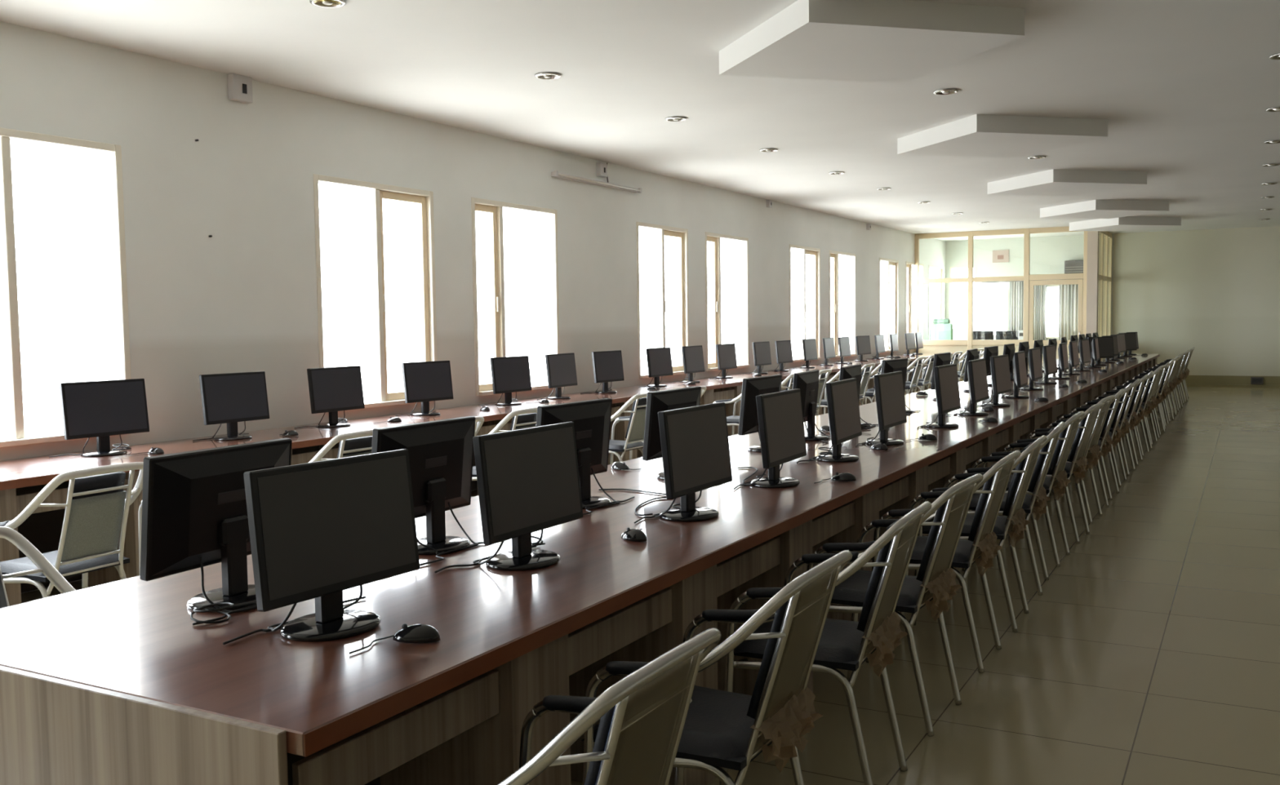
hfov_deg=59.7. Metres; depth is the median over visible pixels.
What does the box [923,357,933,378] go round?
cushion
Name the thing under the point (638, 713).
chair
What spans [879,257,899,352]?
window
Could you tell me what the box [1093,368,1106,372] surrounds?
computer mouse
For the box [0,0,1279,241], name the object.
ceiling
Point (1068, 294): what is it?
window curtain
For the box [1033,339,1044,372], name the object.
computer monitor
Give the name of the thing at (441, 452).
computer monitor
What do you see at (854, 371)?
computer monitor
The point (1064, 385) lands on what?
computer mouse
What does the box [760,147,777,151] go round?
recessed light
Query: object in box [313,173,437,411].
window
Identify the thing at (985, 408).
computer mouse
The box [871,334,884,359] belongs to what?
computer monitor
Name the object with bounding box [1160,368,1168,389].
cushion
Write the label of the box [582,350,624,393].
computer monitor
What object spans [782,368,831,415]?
chair
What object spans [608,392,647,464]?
chair
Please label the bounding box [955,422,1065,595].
chair
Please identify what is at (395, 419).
computer mouse
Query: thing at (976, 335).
computer monitor
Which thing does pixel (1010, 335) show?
computer monitor
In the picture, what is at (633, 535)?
computer mouse
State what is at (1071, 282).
door
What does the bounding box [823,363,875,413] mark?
chair
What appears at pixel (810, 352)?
computer monitor
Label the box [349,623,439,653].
computer mouse
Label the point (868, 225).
electrical box
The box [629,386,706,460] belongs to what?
chair
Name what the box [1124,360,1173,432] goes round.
chair
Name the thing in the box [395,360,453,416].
computer monitor
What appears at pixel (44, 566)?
chair
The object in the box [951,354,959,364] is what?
cushion
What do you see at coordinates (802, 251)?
window
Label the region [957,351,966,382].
chair
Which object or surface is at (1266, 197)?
recessed light
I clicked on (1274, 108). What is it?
recessed light
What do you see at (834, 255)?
window
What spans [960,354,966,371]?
cushion
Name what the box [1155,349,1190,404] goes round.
chair
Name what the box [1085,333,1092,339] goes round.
computer monitor
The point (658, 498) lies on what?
loose cable
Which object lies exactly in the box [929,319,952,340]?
office chair
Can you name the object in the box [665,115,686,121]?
recessed light
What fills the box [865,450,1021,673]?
chair
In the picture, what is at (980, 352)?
chair
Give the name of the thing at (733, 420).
chair
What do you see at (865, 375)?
cushion
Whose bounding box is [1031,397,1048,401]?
computer mouse
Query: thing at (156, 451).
computer mouse
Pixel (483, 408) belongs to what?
computer mouse
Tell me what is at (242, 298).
wall
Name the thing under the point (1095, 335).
computer monitor
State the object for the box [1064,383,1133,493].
chair
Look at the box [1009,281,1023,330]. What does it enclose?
window curtain
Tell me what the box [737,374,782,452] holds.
computer monitor
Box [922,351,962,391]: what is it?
chair
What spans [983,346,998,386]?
computer monitor
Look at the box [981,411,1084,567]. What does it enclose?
chair
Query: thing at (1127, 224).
panel
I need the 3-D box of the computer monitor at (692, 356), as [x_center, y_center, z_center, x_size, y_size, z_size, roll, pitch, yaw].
[0.577,-0.336,13.150,0.262,0.429,0.502,1,4,29]
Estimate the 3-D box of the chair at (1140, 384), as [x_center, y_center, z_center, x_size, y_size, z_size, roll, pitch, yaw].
[4.664,0.281,10.954,0.580,0.915,0.570,1,4,28]
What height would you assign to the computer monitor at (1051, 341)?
0.411 m
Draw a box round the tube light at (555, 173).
[551,163,642,193]
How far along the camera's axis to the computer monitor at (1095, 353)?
15.37 m
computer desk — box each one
[0,352,953,606]
[0,354,1159,784]
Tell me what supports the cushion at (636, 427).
on the chair at (634, 435)
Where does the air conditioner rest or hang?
attached to the wall at (1215, 292)
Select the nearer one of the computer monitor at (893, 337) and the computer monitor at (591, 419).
the computer monitor at (591, 419)
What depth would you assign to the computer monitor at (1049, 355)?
11.90 m
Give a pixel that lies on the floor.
(1150, 655)
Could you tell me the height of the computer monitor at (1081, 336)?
0.411 m
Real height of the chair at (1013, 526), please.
0.915 m
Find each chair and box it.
[0,462,143,598]
[0,526,76,608]
[137,501,142,576]
[308,429,373,462]
[471,407,537,480]
[474,416,484,436]
[497,628,721,784]
[581,550,852,784]
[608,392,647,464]
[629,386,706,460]
[713,394,741,435]
[719,501,932,784]
[780,373,793,391]
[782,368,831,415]
[800,473,982,737]
[814,371,839,416]
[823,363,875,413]
[861,363,881,403]
[864,358,911,404]
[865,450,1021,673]
[905,355,933,394]
[905,356,926,394]
[911,353,952,393]
[911,435,1047,632]
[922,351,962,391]
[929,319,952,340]
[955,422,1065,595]
[956,348,983,373]
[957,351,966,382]
[958,351,983,379]
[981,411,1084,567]
[1002,402,1103,544]
[1026,395,1115,524]
[1049,388,1124,507]
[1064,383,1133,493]
[1069,378,1140,481]
[1091,374,1148,471]
[1102,371,1153,461]
[1106,368,1161,453]
[1112,364,1165,445]
[1123,362,1169,439]
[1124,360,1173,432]
[1131,358,1176,426]
[1132,355,1181,422]
[1139,352,1185,413]
[1142,354,1183,417]
[1151,351,1189,409]
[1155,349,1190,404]
[1160,348,1194,402]
[1162,346,1195,398]
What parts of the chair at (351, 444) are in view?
rod, backrest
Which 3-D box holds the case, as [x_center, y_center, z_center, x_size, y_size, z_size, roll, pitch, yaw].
[8.185,-1.112,23.716,0.200,0.420,0.406,1,4,29]
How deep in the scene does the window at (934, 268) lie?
24.51 m
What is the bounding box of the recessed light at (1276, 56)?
[1269,53,1279,59]
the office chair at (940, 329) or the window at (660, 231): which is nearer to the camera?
the window at (660, 231)
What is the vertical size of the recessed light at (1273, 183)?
0.020 m
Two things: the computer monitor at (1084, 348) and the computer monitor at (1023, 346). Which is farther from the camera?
the computer monitor at (1084, 348)
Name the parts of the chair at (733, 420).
armrest, frame, seat, leg, leg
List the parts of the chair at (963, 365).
frame, rod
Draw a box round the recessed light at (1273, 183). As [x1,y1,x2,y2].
[1261,182,1276,185]
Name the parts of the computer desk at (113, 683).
panel, modesty panel, drawer, drawer, drawer, drawer, drawer, drawer, drawer, drawer, drawer, drawer, drawer, drawer, drawer, drawer, drawer, drawer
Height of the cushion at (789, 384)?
0.329 m
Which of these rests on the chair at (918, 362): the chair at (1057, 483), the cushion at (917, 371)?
the cushion at (917, 371)
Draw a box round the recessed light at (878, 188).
[876,187,890,190]
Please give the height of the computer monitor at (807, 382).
0.411 m
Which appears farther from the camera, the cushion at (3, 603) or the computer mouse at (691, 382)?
the computer mouse at (691, 382)
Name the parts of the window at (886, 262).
sash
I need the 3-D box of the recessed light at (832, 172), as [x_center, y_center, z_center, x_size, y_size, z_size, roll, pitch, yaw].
[2.297,-2.561,13.017,0.184,0.020,0.184,1,4,29]
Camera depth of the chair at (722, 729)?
2.72 m
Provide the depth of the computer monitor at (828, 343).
17.28 m
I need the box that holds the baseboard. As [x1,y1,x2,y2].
[1177,375,1279,388]
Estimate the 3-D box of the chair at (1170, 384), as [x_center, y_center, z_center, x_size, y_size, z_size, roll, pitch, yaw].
[7.272,-0.058,15.695,0.580,0.915,0.570,2,4,33]
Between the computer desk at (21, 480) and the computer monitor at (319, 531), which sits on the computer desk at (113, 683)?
the computer monitor at (319, 531)
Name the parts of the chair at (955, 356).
frame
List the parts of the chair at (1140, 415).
armrest, frame, leg, leg, rod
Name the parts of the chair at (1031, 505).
leg, armrest, armrest, seat, leg, frame, leg, backrest, rod, rod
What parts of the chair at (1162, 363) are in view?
leg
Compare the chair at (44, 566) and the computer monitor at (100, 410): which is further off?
the computer monitor at (100, 410)
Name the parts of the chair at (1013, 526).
leg, armrest, leg, seat, armrest, leg, frame, backrest, rod, leg, rod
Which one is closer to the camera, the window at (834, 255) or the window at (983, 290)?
the window at (834, 255)
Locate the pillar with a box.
[1086,231,1098,336]
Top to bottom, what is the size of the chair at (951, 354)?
0.918 m
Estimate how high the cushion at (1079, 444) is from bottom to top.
0.329 m
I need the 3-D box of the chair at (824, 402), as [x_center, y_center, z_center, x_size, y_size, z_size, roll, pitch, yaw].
[2.316,0.134,13.714,0.583,0.918,0.571,1,4,29]
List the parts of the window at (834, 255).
sash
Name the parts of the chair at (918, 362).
seat, rod, frame, backrest, rod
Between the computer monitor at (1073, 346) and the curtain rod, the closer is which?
the computer monitor at (1073, 346)
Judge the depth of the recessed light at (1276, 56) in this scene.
7.38 m
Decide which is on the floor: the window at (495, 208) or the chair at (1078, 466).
the chair at (1078, 466)
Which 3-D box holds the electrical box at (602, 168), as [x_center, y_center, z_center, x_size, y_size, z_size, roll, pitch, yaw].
[-0.402,-2.357,11.805,0.060,0.140,0.140,1,4,29]
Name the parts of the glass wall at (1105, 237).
pane, pane, post, pane, pane, post, pane, pane, post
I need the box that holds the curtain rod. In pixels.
[981,279,1069,282]
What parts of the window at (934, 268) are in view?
sash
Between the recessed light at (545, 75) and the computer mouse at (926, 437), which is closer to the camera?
the computer mouse at (926, 437)
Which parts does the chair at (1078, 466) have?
armrest, armrest, seat, leg, frame, rod, leg, backrest, rod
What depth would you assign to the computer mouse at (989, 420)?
7.65 m
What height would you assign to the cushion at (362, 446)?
0.329 m
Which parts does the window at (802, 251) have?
sash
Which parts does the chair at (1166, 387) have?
leg, leg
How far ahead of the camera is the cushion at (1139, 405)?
11.41 m
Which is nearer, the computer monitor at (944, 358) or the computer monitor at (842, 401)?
the computer monitor at (842, 401)
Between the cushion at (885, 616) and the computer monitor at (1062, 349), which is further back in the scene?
the computer monitor at (1062, 349)
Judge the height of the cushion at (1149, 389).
0.329 m
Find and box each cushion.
[0,575,7,608]
[62,471,125,522]
[337,435,372,458]
[510,413,537,431]
[584,705,615,784]
[625,397,647,438]
[746,585,788,719]
[785,377,793,391]
[818,373,826,381]
[857,513,907,631]
[861,366,870,378]
[910,359,922,382]
[915,492,946,582]
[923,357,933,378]
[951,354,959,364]
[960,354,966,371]
[968,462,997,542]
[1002,443,1031,516]
[1028,428,1053,493]
[1048,419,1067,475]
[1069,410,1086,460]
[1100,393,1115,437]
[1110,387,1124,428]
[1119,382,1133,420]
[1128,378,1140,413]
[1136,381,1146,407]
[1142,371,1154,402]
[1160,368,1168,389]
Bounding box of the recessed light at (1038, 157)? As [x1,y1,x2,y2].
[1027,155,1045,159]
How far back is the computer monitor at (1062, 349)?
12.75 m
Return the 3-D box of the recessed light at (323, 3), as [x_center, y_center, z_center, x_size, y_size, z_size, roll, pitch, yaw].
[-1.640,-2.048,5.854,0.184,0.020,0.184,1,4,29]
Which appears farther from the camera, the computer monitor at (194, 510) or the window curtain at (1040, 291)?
the window curtain at (1040, 291)
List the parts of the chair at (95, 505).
armrest, leg, rod, seat, frame, leg, backrest, leg, rod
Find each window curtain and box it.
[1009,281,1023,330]
[1033,284,1046,340]
[1058,284,1083,340]
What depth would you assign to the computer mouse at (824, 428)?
7.20 m
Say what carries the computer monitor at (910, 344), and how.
on the computer desk at (21, 480)
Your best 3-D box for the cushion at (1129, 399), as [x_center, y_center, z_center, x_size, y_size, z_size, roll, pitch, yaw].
[4.440,0.081,10.184,0.118,0.329,0.256,1,4,27]
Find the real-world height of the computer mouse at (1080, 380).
0.035 m
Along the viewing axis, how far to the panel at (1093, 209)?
16.83 m
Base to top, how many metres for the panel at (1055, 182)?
0.148 m
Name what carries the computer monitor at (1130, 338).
on the computer desk at (113, 683)
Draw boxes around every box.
[226,73,253,103]
[595,162,607,177]
[765,200,772,208]
[866,223,871,230]
[1250,377,1263,384]
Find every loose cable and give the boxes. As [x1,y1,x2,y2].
[598,488,666,515]
[737,466,757,483]
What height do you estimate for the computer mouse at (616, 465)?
0.035 m
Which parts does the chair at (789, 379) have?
frame, rod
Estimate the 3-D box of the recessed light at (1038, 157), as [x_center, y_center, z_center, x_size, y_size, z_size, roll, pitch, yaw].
[4.252,-2.518,11.946,0.184,0.020,0.184,1,4,29]
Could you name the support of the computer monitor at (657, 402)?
on the computer desk at (113, 683)
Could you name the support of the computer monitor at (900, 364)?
on the computer desk at (113, 683)
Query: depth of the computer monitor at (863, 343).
18.81 m
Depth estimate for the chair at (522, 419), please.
7.59 m
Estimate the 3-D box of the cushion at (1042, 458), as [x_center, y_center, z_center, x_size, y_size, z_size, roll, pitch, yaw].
[2.208,0.372,6.125,0.118,0.329,0.256,1,4,25]
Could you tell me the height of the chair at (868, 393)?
0.918 m
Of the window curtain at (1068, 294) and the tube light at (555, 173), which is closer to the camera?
the tube light at (555, 173)
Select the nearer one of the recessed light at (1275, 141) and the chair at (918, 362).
the recessed light at (1275, 141)
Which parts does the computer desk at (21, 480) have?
drawer, modesty panel, drawer, drawer, drawer, drawer, drawer, drawer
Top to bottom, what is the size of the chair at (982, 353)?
0.918 m
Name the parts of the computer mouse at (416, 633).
cord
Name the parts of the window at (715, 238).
sash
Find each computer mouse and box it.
[124,447,164,455]
[279,430,298,435]
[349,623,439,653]
[373,417,401,423]
[480,406,489,411]
[531,399,549,403]
[611,462,653,470]
[620,527,647,542]
[647,386,656,390]
[678,381,695,385]
[751,373,761,376]
[813,472,856,483]
[819,425,830,431]
[869,442,888,450]
[904,433,937,441]
[915,391,935,395]
[976,406,994,411]
[977,417,997,422]
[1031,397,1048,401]
[1046,383,1068,387]
[1073,379,1087,382]
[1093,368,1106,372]
[1124,357,1137,359]
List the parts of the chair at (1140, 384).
armrest, frame, leg, leg, rod, rod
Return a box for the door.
[1028,279,1083,362]
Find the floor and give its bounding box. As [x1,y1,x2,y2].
[21,386,1279,784]
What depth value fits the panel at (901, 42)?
6.27 m
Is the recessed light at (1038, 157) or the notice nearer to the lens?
the recessed light at (1038, 157)
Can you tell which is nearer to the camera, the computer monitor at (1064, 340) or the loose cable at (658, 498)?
the loose cable at (658, 498)
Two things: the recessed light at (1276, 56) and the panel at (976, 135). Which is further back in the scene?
the panel at (976, 135)
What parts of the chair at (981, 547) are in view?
leg, armrest, leg, seat, armrest, leg, frame, rod, backrest, leg, rod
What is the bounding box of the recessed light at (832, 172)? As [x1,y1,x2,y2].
[828,171,844,174]
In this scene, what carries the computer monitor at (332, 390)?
on the computer desk at (21, 480)
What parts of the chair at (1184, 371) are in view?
leg, leg, rod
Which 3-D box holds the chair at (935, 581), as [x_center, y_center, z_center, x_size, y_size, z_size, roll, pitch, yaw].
[0.966,0.763,4.232,0.580,0.915,0.570,1,4,31]
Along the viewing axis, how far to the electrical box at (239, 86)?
7.56 m
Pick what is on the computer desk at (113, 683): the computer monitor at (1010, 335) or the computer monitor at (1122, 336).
the computer monitor at (1122, 336)
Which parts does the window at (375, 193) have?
sash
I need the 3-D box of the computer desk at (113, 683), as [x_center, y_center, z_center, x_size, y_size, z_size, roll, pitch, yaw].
[3.831,0.326,11.522,1.388,0.770,21.002,1,4,29]
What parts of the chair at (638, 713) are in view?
leg, armrest, rod, backrest, rod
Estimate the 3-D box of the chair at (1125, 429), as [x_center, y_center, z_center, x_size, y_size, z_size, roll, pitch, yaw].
[4.284,0.330,10.281,0.580,0.915,0.570,1,4,27]
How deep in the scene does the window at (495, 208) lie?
10.34 m
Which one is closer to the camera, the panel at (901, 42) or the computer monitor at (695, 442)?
the computer monitor at (695, 442)
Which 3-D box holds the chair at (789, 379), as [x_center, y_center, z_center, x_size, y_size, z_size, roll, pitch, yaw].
[1.484,0.240,12.235,0.583,0.918,0.571,1,4,29]
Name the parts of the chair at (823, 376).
backrest, rod, frame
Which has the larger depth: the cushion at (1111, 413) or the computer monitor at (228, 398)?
the cushion at (1111, 413)
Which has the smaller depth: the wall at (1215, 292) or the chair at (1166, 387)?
the chair at (1166, 387)
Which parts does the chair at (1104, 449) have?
armrest, armrest, seat, frame, leg, leg, backrest, rod, rod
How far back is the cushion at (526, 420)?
7.64 m
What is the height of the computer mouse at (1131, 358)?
0.035 m
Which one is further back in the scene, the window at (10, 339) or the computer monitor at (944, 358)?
the computer monitor at (944, 358)
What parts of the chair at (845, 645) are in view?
leg, seat rail, armrest, leg, leg, seat, armrest, frame, rod, backrest, leg, rod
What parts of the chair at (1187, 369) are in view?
leg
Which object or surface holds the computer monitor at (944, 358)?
on the computer desk at (113, 683)
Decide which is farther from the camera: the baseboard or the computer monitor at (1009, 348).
the baseboard
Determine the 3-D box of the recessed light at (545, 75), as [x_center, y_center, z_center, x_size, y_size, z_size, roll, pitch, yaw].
[-0.635,-2.179,7.682,0.184,0.020,0.184,1,4,29]
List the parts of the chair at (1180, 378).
leg, leg, rod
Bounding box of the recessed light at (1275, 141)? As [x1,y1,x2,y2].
[1263,139,1279,143]
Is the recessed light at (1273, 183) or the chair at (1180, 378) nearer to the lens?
the recessed light at (1273, 183)
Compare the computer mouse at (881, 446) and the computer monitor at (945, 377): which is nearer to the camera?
the computer mouse at (881, 446)
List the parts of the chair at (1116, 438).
armrest, seat, frame, leg, leg, backrest, rod, rod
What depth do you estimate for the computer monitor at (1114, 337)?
17.05 m
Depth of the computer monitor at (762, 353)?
14.93 m
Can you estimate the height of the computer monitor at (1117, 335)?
0.411 m
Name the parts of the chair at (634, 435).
leg, leg, armrest, seat, frame, rod, backrest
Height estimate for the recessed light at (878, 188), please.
0.020 m
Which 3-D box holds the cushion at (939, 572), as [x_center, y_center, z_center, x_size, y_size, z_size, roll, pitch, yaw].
[1.116,0.515,4.124,0.118,0.329,0.256,1,4,31]
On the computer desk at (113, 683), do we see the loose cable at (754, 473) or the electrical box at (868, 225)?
the loose cable at (754, 473)
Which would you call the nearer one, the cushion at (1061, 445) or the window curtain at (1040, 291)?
the cushion at (1061, 445)
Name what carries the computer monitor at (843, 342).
on the computer desk at (21, 480)
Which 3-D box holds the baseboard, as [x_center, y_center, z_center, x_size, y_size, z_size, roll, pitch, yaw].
[15.312,-0.149,20.703,12.050,0.235,0.045,1,4,29]
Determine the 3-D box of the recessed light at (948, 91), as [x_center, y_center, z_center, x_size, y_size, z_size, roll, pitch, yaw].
[2.305,-2.264,8.403,0.184,0.020,0.184,1,4,29]
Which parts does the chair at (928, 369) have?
seat, rod, frame, backrest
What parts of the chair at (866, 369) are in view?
leg, rod, backrest, rod, frame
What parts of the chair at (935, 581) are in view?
leg, armrest, leg, leg, seat, armrest, frame, rod, backrest, leg, rod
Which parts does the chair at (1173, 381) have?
leg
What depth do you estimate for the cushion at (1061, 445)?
6.69 m
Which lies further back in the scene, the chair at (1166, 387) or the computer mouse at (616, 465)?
the chair at (1166, 387)
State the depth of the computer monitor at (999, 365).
9.01 m
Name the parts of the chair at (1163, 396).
frame, leg, leg, rod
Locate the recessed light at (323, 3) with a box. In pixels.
[309,0,345,7]
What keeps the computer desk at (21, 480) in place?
on the floor
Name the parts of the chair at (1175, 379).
leg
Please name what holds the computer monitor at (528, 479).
on the computer desk at (113, 683)
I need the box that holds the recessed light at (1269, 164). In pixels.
[1262,163,1279,166]
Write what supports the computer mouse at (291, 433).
on the computer desk at (21, 480)
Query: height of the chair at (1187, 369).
0.915 m
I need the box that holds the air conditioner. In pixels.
[1064,260,1083,273]
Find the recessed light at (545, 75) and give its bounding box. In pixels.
[534,71,560,79]
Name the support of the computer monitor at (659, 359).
on the computer desk at (21, 480)
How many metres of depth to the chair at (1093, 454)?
8.12 m
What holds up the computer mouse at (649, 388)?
on the computer desk at (21, 480)
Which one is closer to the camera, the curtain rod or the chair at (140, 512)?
the chair at (140, 512)
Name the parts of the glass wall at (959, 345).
post, panel, rail, rail, rail, post, panel, rail, rail, rail, post, rail, rail, post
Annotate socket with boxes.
[242,83,247,93]
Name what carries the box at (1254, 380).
attached to the wall at (1215, 292)
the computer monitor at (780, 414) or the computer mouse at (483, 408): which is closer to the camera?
the computer monitor at (780, 414)
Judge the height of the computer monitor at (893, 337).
0.429 m
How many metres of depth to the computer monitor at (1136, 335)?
20.23 m
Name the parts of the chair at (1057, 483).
leg, armrest, armrest, seat, leg, frame, rod, leg, backrest, rod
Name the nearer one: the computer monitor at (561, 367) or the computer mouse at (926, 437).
the computer mouse at (926, 437)
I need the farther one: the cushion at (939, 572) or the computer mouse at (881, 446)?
the computer mouse at (881, 446)
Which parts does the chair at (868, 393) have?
seat, frame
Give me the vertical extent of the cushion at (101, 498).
0.329 m
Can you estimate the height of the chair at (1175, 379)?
0.915 m
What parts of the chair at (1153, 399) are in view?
frame, leg, leg, rod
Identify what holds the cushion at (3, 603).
on the chair at (44, 566)
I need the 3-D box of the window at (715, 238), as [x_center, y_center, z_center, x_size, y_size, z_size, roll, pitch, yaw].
[1.133,-1.196,14.789,0.148,1.770,1.370,1,4,29]
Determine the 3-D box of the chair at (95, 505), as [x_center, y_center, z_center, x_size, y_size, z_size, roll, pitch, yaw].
[-2.514,0.764,4.903,0.583,0.918,0.571,1,4,27]
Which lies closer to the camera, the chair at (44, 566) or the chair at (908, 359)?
the chair at (44, 566)
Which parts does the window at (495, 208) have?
sash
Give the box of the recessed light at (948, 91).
[933,88,958,94]
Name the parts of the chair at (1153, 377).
frame, leg, leg, rod, rod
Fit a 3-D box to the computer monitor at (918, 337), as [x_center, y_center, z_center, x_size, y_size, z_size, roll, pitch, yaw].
[5.455,-0.972,22.026,0.262,0.429,0.502,1,4,26]
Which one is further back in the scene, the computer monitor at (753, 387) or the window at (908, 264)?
the window at (908, 264)
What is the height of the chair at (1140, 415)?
0.915 m
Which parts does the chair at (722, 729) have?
leg, armrest, seat, leg, leg, frame, armrest, rod, backrest, leg, rod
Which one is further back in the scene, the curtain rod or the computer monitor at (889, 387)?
the curtain rod
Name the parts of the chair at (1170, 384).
leg, leg, rod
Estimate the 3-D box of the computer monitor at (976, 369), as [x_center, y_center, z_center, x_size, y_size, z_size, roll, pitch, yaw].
[2.461,-0.041,8.306,0.262,0.411,0.487,1,4,29]
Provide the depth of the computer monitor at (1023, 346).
13.62 m
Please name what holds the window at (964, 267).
in the wall at (1215, 292)
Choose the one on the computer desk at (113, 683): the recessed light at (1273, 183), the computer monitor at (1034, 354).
the computer monitor at (1034, 354)
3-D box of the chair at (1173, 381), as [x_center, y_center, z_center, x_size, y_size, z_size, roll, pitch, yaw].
[7.639,-0.107,16.377,0.580,0.915,0.570,1,4,31]
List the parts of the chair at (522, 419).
seat, frame, rod, backrest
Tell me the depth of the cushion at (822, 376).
12.86 m
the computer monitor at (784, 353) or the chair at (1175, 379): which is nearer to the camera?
the computer monitor at (784, 353)
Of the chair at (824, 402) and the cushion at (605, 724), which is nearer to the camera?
the cushion at (605, 724)
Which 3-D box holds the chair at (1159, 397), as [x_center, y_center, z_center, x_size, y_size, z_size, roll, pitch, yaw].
[6.157,0.087,13.665,0.580,0.915,0.570,1,4,28]
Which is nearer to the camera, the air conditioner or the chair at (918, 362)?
the chair at (918, 362)
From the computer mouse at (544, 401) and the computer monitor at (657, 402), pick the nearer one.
the computer monitor at (657, 402)
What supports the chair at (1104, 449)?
on the floor
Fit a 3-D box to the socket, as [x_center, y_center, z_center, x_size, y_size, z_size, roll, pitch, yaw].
[-2.689,-2.068,7.586,0.005,0.063,0.034,1,4,29]
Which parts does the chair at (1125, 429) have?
armrest, frame, leg, leg, backrest, rod, rod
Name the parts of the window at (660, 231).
sash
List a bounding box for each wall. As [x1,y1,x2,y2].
[0,21,945,594]
[914,226,1087,382]
[945,226,1279,376]
[1097,231,1112,337]
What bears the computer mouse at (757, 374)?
on the computer desk at (21, 480)
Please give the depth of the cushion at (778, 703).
2.67 m
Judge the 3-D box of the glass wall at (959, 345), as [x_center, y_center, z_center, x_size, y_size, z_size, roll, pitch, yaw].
[7.113,-1.619,22.157,3.312,3.200,0.080,1,4,29]
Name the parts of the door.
panel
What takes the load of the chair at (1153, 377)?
on the floor
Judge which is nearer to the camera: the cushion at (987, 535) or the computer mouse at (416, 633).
the computer mouse at (416, 633)
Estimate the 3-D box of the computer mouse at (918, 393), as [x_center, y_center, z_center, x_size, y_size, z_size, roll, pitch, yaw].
[2.681,0.007,10.405,0.213,0.035,0.084,-2,4,-14]
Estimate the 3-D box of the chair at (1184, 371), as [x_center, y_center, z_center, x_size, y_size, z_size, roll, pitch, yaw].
[9.140,-0.300,19.082,0.580,0.915,0.570,2,4,32]
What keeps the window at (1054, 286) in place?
in the wall at (1215, 292)
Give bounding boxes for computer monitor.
[48,378,149,457]
[140,438,292,626]
[192,371,269,441]
[222,448,419,644]
[293,365,364,428]
[371,416,484,565]
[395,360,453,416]
[434,422,582,573]
[479,355,531,405]
[536,398,634,515]
[537,352,577,399]
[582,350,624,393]
[634,402,732,523]
[640,346,672,386]
[642,386,701,479]
[671,345,704,382]
[709,343,737,378]
[733,388,806,489]
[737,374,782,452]
[742,341,771,374]
[768,340,793,371]
[792,369,831,444]
[794,338,817,368]
[796,377,862,463]
[817,337,835,365]
[829,336,850,364]
[839,364,878,430]
[849,335,871,361]
[855,371,906,446]
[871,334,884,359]
[880,358,920,415]
[884,333,898,357]
[897,333,915,355]
[911,332,923,354]
[917,364,960,428]
[930,352,962,400]
[946,358,989,416]
[963,348,989,391]
[973,331,993,339]
[976,354,1011,407]
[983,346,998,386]
[995,330,1018,339]
[1000,351,1029,399]
[1003,343,1015,380]
[1012,347,1043,391]
[1017,341,1029,376]
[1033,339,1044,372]
[1033,344,1057,384]
[1048,338,1058,368]
[1048,342,1070,379]
[1055,341,1080,375]
[1057,337,1069,365]
[1068,335,1079,361]
[1073,339,1090,371]
[1077,333,1091,359]
[1083,337,1101,368]
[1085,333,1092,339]
[1087,336,1114,365]
[1092,332,1098,337]
[1094,335,1118,363]
[1102,334,1120,360]
[1114,333,1125,358]
[1118,333,1137,356]
[1120,332,1138,355]
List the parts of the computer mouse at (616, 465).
cord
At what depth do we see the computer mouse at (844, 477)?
4.99 m
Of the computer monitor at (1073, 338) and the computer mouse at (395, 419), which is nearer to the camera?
the computer mouse at (395, 419)
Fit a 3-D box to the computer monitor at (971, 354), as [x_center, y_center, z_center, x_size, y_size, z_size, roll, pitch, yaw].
[3.287,-0.217,10.871,0.262,0.411,0.487,1,4,25]
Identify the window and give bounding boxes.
[0,127,131,448]
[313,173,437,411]
[471,197,559,395]
[635,222,688,378]
[705,231,750,371]
[789,244,821,362]
[829,250,857,358]
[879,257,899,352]
[905,261,923,350]
[928,265,943,340]
[949,266,976,329]
[979,288,1008,336]
[1046,284,1059,338]
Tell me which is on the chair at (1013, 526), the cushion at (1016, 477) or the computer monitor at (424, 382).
the cushion at (1016, 477)
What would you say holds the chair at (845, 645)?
on the floor
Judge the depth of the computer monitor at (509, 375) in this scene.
9.88 m
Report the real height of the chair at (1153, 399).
0.915 m
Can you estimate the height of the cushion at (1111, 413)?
0.329 m
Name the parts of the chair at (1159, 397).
leg, leg, rod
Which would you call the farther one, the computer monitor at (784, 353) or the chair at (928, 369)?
the chair at (928, 369)
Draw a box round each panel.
[719,0,1024,84]
[897,114,1107,157]
[987,168,1146,195]
[1040,200,1168,218]
[1069,216,1181,231]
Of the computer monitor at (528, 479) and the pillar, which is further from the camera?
the pillar
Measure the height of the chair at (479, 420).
0.918 m
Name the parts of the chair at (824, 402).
seat, frame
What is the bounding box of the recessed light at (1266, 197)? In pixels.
[1260,195,1274,198]
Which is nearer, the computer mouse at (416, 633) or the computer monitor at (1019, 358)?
the computer mouse at (416, 633)
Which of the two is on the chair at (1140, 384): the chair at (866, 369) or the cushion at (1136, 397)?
the cushion at (1136, 397)
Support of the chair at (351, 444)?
on the floor
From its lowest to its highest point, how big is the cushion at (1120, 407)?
0.329 m
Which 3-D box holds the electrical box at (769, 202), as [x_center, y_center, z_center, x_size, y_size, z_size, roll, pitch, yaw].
[1.843,-2.689,15.887,0.060,0.100,0.100,1,4,29]
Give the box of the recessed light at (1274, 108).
[1266,106,1279,111]
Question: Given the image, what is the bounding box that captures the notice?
[992,249,1008,262]
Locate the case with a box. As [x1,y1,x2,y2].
[1017,330,1022,339]
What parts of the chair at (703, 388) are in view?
leg, frame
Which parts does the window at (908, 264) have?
sash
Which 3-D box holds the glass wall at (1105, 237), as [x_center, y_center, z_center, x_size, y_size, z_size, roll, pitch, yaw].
[9.321,-1.669,22.478,0.080,3.200,2.480,1,4,29]
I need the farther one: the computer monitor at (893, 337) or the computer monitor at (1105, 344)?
the computer monitor at (893, 337)
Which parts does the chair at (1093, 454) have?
armrest, armrest, frame, seat, leg, leg, rod, backrest, rod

